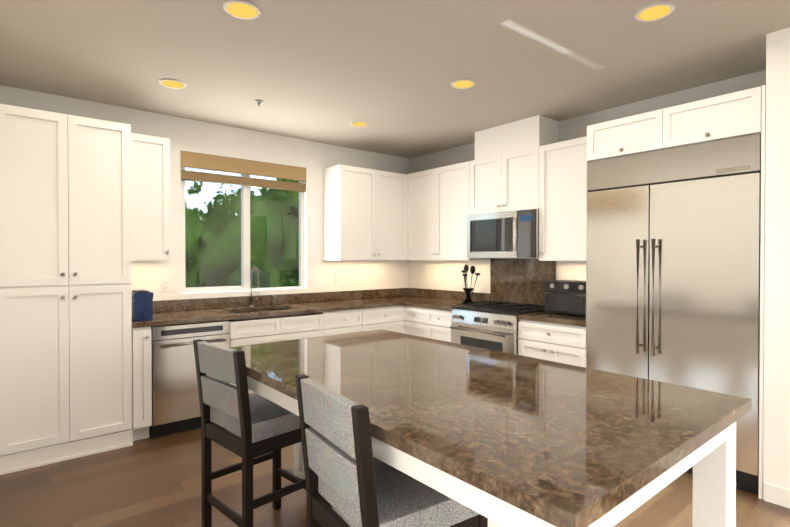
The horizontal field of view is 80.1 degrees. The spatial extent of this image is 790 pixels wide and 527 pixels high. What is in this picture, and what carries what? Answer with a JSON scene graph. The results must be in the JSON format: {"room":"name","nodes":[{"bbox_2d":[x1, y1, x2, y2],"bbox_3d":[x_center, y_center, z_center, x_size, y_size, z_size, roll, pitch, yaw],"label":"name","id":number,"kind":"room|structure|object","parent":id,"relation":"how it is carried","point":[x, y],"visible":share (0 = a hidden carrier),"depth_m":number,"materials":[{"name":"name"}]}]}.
{"room":"kitchen","nodes":[
{"label":"kitchen","id":0,"kind":"room"},
{"bbox_2d":[0,85,408,312],"bbox_3d":[-1.464,0.004,4.825,4.535,2.690,0.160,0,1,-40],"label":"wall","id":1,"kind":"structure","parent":0,"point":[314,159],"depth_m":4.71,"materials":[{"name":"paint"}]},
{"bbox_2d":[131,133,170,260],"bbox_3d":[-2.114,-0.532,3.951,0.336,1.020,0.349,0,1,-40],"label":"upper cabinet","id":2,"kind":"object","parent":1,"relation":"attached to","point":[150,155],"depth_m":3.84,"materials":[{"name":"white wood"}]},
{"bbox_2d":[161,279,169,291],"bbox_3d":[-2.063,0.195,4.222,0.070,0.114,0.008,0,1,-40],"label":"electrical outlet plate","id":3,"kind":"object","parent":1,"relation":"attached to","point":[165,285],"visible":1,"depth_m":4.22,"materials":[{"name":"white plastic"}]},
{"bbox_2d":[181,167,306,294],"bbox_3d":[-1.502,-0.378,4.764,1.293,1.325,0.119,0,1,-40],"label":"window","id":4,"kind":"structure","parent":1,"relation":"in","point":[245,227],"depth_m":4.76,"materials":[{"name":"clear glass"}]},
{"bbox_2d":[181,151,305,192],"bbox_3d":[-1.479,-0.905,4.731,1.287,0.265,0.039,0,1,-40],"label":"window blind","id":5,"kind":"object","parent":4,"relation":"attached to","point":[193,160],"visible":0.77,"depth_m":4.67,"materials":[{"name":"brown wood"}]},
{"bbox_2d":[323,164,405,259],"bbox_3d":[-0.328,-0.547,5.424,0.947,1.020,0.349,0,1,-40],"label":"upper cabinet","id":6,"kind":"object","parent":1,"relation":"attached to","point":[364,213],"depth_m":5.22,"materials":[{"name":"white wood"}]},
{"bbox_2d":[0,426,789,526],"bbox_3d":[0.064,1.433,1.387,7.100,0.100,7.510,0,1,-40],"label":"floor","id":7,"kind":"structure","parent":0,"point":[151,482],"depth_m":2.77,"materials":[{"name":"brown wood"}]},
{"bbox_2d":[0,104,132,474],"bbox_3d":[-2.450,0.163,3.487,0.778,2.400,0.647,0,1,-40],"label":"pantry cabinet","id":8,"kind":"object","parent":7,"relation":"on","point":[65,305],"visible":1,"depth_m":3.24,"materials":[{"name":"white wood"}]},
{"bbox_2d":[151,320,229,437],"bbox_3d":[-1.804,0.920,4.003,0.596,0.874,0.671,0,1,-40],"label":"dishwasher","id":9,"kind":"object","parent":7,"relation":"on","point":[175,402],"visible":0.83,"depth_m":3.71,"materials":[{"name":"silver metal"}]},
{"bbox_2d":[193,339,321,526],"bbox_3d":[-0.664,0.874,2.335,0.448,1.000,0.492,1,1,43],"label":"bar stool","id":10,"kind":"object","parent":7,"relation":"on","point":[264,429],"visible":0.73,"depth_m":2.18,"materials":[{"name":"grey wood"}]},
{"bbox_2d":[230,330,331,393],"bbox_3d":[-1.218,1.033,4.530,0.971,0.640,0.620,0,1,-40],"label":"base cabinet","id":11,"kind":"object","parent":7,"relation":"on","point":[252,340],"depth_m":4.18,"materials":[{"name":"white wood"}]},
{"bbox_2d":[288,309,363,336],"bbox_3d":[-0.733,0.909,4.929,0.517,0.880,0.620,0,1,-40],"label":"base cabinet","id":12,"kind":"object","parent":7,"relation":"on","point":[312,325],"depth_m":4.62,"materials":[{"name":"white wood"}]},
{"bbox_2d":[132,259,585,327],"bbox_3d":[-0.213,0.217,3.972,3.287,0.519,2.745,0,1,-40],"label":"countertop","id":13,"kind":"structure","parent":12,"relation":"on","point":[517,280],"depth_m":4.71,"materials":[{"name":"brown stone"}]},
{"bbox_2d":[131,290,152,320],"bbox_3d":[-2.003,0.327,3.706,0.131,0.225,0.273,0,1,-40],"label":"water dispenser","id":14,"kind":"object","parent":13,"relation":"on","point":[142,305],"visible":0.83,"depth_m":3.62,"materials":[{"name":"blue plastic"}]},
{"bbox_2d":[249,267,275,306],"bbox_3d":[-1.298,0.231,4.686,0.263,0.398,0.212,0,1,-40],"label":"gooseneck faucet","id":15,"kind":"object","parent":13,"relation":"on","point":[251,279],"visible":0.94,"depth_m":4.67,"materials":[{"name":"silver metal"}]},
{"bbox_2d":[229,309,307,339],"bbox_3d":[-1.257,0.578,4.490,0.714,0.209,0.424,0,1,-40],"label":"sink basin","id":16,"kind":"object","parent":13,"relation":"in","point":[266,318],"depth_m":4.35,"materials":[{"name":"silver metal"}]},
{"bbox_2d":[461,264,479,302],"bbox_3d":[0.798,0.218,5.090,0.204,0.415,0.216,0,1,-40],"label":"utensil crock","id":17,"kind":"object","parent":13,"relation":"on","point":[468,291],"visible":0.96,"depth_m":5.07,"materials":[{"name":"black plastic"}]},
{"bbox_2d":[544,280,585,315],"bbox_3d":[1.542,0.294,4.002,0.377,0.285,0.440,0,1,-40],"label":"toaster oven","id":18,"kind":"object","parent":13,"relation":"on","point":[564,296],"visible":0.75,"depth_m":3.92,"materials":[{"name":"black plastic"}]},
{"bbox_2d":[364,306,404,332],"bbox_3d":[-0.331,0.906,5.260,0.639,0.880,0.620,0,1,-40],"label":"base cabinet","id":19,"kind":"object","parent":7,"relation":"on","point":[385,318],"depth_m":5.05,"materials":[{"name":"white wood"}]},
{"bbox_2d":[295,374,487,526],"bbox_3d":[-0.016,0.882,1.563,0.492,1.000,0.448,0,1,-34],"label":"bar stool","id":20,"kind":"object","parent":7,"relation":"on","point":[351,480],"visible":0.81,"depth_m":1.42,"materials":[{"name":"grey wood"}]},
{"bbox_2d":[403,306,418,335],"bbox_3d":[0.454,0.906,5.268,0.620,0.880,0.366,0,1,-40],"label":"base cabinet","id":21,"kind":"object","parent":7,"relation":"on","point":[411,314],"depth_m":5.12,"materials":[{"name":"white wood"}]},
{"bbox_2d":[419,307,452,341],"bbox_3d":[0.672,0.908,5.003,0.620,0.880,0.435,0,1,-40],"label":"base cabinet","id":22,"kind":"object","parent":7,"relation":"on","point":[433,323],"depth_m":4.84,"materials":[{"name":"white wood"}]},
{"bbox_2d":[247,377,735,526],"bbox_3d":[0.143,0.937,2.056,1.128,0.879,1.991,0,1,-40],"label":"kitchen island","id":23,"kind":"object","parent":7,"relation":"on","point":[714,465],"depth_m":1.46,"materials":[{"name":"wood"}]},
{"bbox_2d":[230,329,751,526],"bbox_3d":[0.123,0.477,2.032,1.144,0.040,2.056,0,1,-40],"label":"island countertop","id":24,"kind":"structure","parent":23,"relation":"on","point":[559,444],"depth_m":1.45,"materials":[{"name":"brown stone"}]},
{"bbox_2d":[450,301,543,354],"bbox_3d":[1.002,0.874,4.496,0.696,0.957,0.755,0,1,-40],"label":"range","id":25,"kind":"object","parent":7,"relation":"on","point":[491,325],"visible":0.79,"depth_m":4.30,"materials":[{"name":"silver metal"}]},
{"bbox_2d":[518,319,585,367],"bbox_3d":[1.494,0.918,4.006,0.620,0.880,0.612,0,1,-40],"label":"base cabinet","id":26,"kind":"object","parent":7,"relation":"on","point":[560,343],"depth_m":3.79,"materials":[{"name":"white wood"}]},
{"bbox_2d":[586,133,760,494],"bbox_3d":[1.998,0.299,3.323,0.687,2.130,1.057,0,1,-40],"label":"refrigerator","id":27,"kind":"object","parent":7,"relation":"on","point":[673,263],"visible":0.69,"depth_m":3.05,"materials":[{"name":"silver metal"}]},
{"bbox_2d":[0,0,789,158],"bbox_3d":[0.064,-1.357,1.360,7.100,0.100,7.510,0,1,-40],"label":"ceiling","id":28,"kind":"structure","parent":0,"point":[329,71],"depth_m":3.03,"materials":[{"name":"paint"}]},
{"bbox_2d":[158,79,186,88],"bbox_3d":[-1.638,-1.323,3.463,0.190,0.006,0.190,0,1,-40],"label":"recessed light","id":29,"kind":"object","parent":28,"relation":"in","point":[173,83],"visible":1,"depth_m":3.44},
{"bbox_2d":[223,0,260,18],"bbox_3d":[-0.792,-1.313,2.437,0.190,0.006,0.190,0,1,-40],"label":"recessed light","id":30,"kind":"object","parent":28,"relation":"in","point":[241,9],"visible":1,"depth_m":2.42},
{"bbox_2d":[255,100,263,105],"bbox_3d":[-1.113,-1.312,3.857,0.066,0.036,0.068,0,1,-40],"label":"sprinkler","id":31,"kind":"object","parent":28,"relation":"attached to","point":[258,102],"visible":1,"depth_m":3.84,"materials":[{"name":"silver metal"}]},
{"bbox_2d":[349,121,368,126],"bbox_3d":[-0.342,-1.333,4.493,0.190,0.006,0.190,0,1,-40],"label":"recessed light","id":32,"kind":"object","parent":28,"relation":"in","point":[359,123],"visible":0.96,"depth_m":4.47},
{"bbox_2d":[450,79,475,88],"bbox_3d":[0.504,-1.323,3.467,0.190,0.006,0.190,0,1,-40],"label":"recessed light","id":33,"kind":"object","parent":28,"relation":"in","point":[463,83],"visible":1,"depth_m":3.45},
{"bbox_2d":[634,2,675,21],"bbox_3d":[1.359,-1.313,2.461,0.190,0.006,0.190,0,1,-40],"label":"recessed light","id":34,"kind":"object","parent":28,"relation":"in","point":[655,11],"visible":1,"depth_m":2.45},
{"bbox_2d":[475,115,558,159],"bbox_3d":[1.176,-1.194,4.609,0.318,0.287,0.755,0,1,-40],"label":"wall","id":35,"kind":"structure","parent":0,"point":[531,132],"depth_m":4.41,"materials":[{"name":"paint"}]},
{"bbox_2d":[409,70,765,292],"bbox_3d":[1.479,0.006,4.663,0.200,2.690,3.835,0,1,-40],"label":"wall","id":36,"kind":"structure","parent":0,"point":[437,274],"depth_m":4.41,"materials":[{"name":"paint"}]},
{"bbox_2d":[406,160,490,260],"bbox_3d":[0.595,-0.545,5.294,0.349,1.020,1.066,0,1,-40],"label":"upper cabinet","id":37,"kind":"object","parent":36,"relation":"attached to","point":[439,201],"depth_m":5.16,"materials":[{"name":"white wood"}]},
{"bbox_2d":[474,147,537,214],"bbox_3d":[1.157,-0.771,4.611,0.349,0.555,0.812,0,1,-40],"label":"upper cabinet","id":38,"kind":"object","parent":36,"relation":"attached to","point":[506,182],"depth_m":4.46,"materials":[{"name":"white wood"}]},
{"bbox_2d":[467,209,538,257],"bbox_3d":[1.120,-0.272,4.585,0.429,0.437,0.808,0,1,-40],"label":"over-the-range microwave","id":39,"kind":"object","parent":38,"relation":"attached to","point":[511,234],"visible":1,"depth_m":4.42,"materials":[{"name":"silver metal"}]},
{"bbox_2d":[538,136,586,260],"bbox_3d":[1.587,-0.533,4.092,0.349,1.020,0.653,0,1,-40],"label":"upper cabinet","id":40,"kind":"object","parent":36,"relation":"attached to","point":[549,181],"depth_m":4.02,"materials":[{"name":"white wood"}]},
{"bbox_2d":[586,86,761,342],"bbox_3d":[2.016,0.164,3.338,0.654,2.400,1.065,0,1,-40],"label":"upper cabinet","id":41,"kind":"object","parent":36,"relation":"attached to","point":[730,115],"visible":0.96,"depth_m":3.07,"materials":[{"name":"white wood"}]},
{"bbox_2d":[759,85,765,498],"bbox_3d":[2.245,0.169,2.822,0.304,2.400,0.017,0,1,-40],"label":"trim","id":42,"kind":"structure","parent":41,"relation":"attached to","point":[762,254],"depth_m":2.73,"materials":[{"name":"white wood"}]},
{"bbox_2d":[763,27,789,498],"bbox_3d":[3.562,0.036,1.642,0.829,2.690,3.473,0,1,-40],"label":"wall","id":43,"kind":"structure","parent":0,"point":[776,437],"depth_m":2.67,"materials":[{"name":"paint"}]},
{"bbox_2d":[764,483,789,508],"bbox_3d":[3.241,1.333,1.384,0.012,0.100,3.465,0,1,-40],"label":"baseboard","id":44,"kind":"structure","parent":43,"relation":"attached to","point":[777,495],"depth_m":2.66,"materials":[{"name":"white wood"}]},
{"label":"outside","id":45,"kind":"structure","parent":0,"visible":0},
{"bbox_2d":[185,169,298,287],"bbox_3d":[-3.872,1.019,13.239,11.514,8.767,10.788,0,1,-40],"label":"trees","id":46,"kind":"object","parent":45,"point":[270,220],"depth_m":8.41,"materials":[{"name":"green plant"}]}
]}

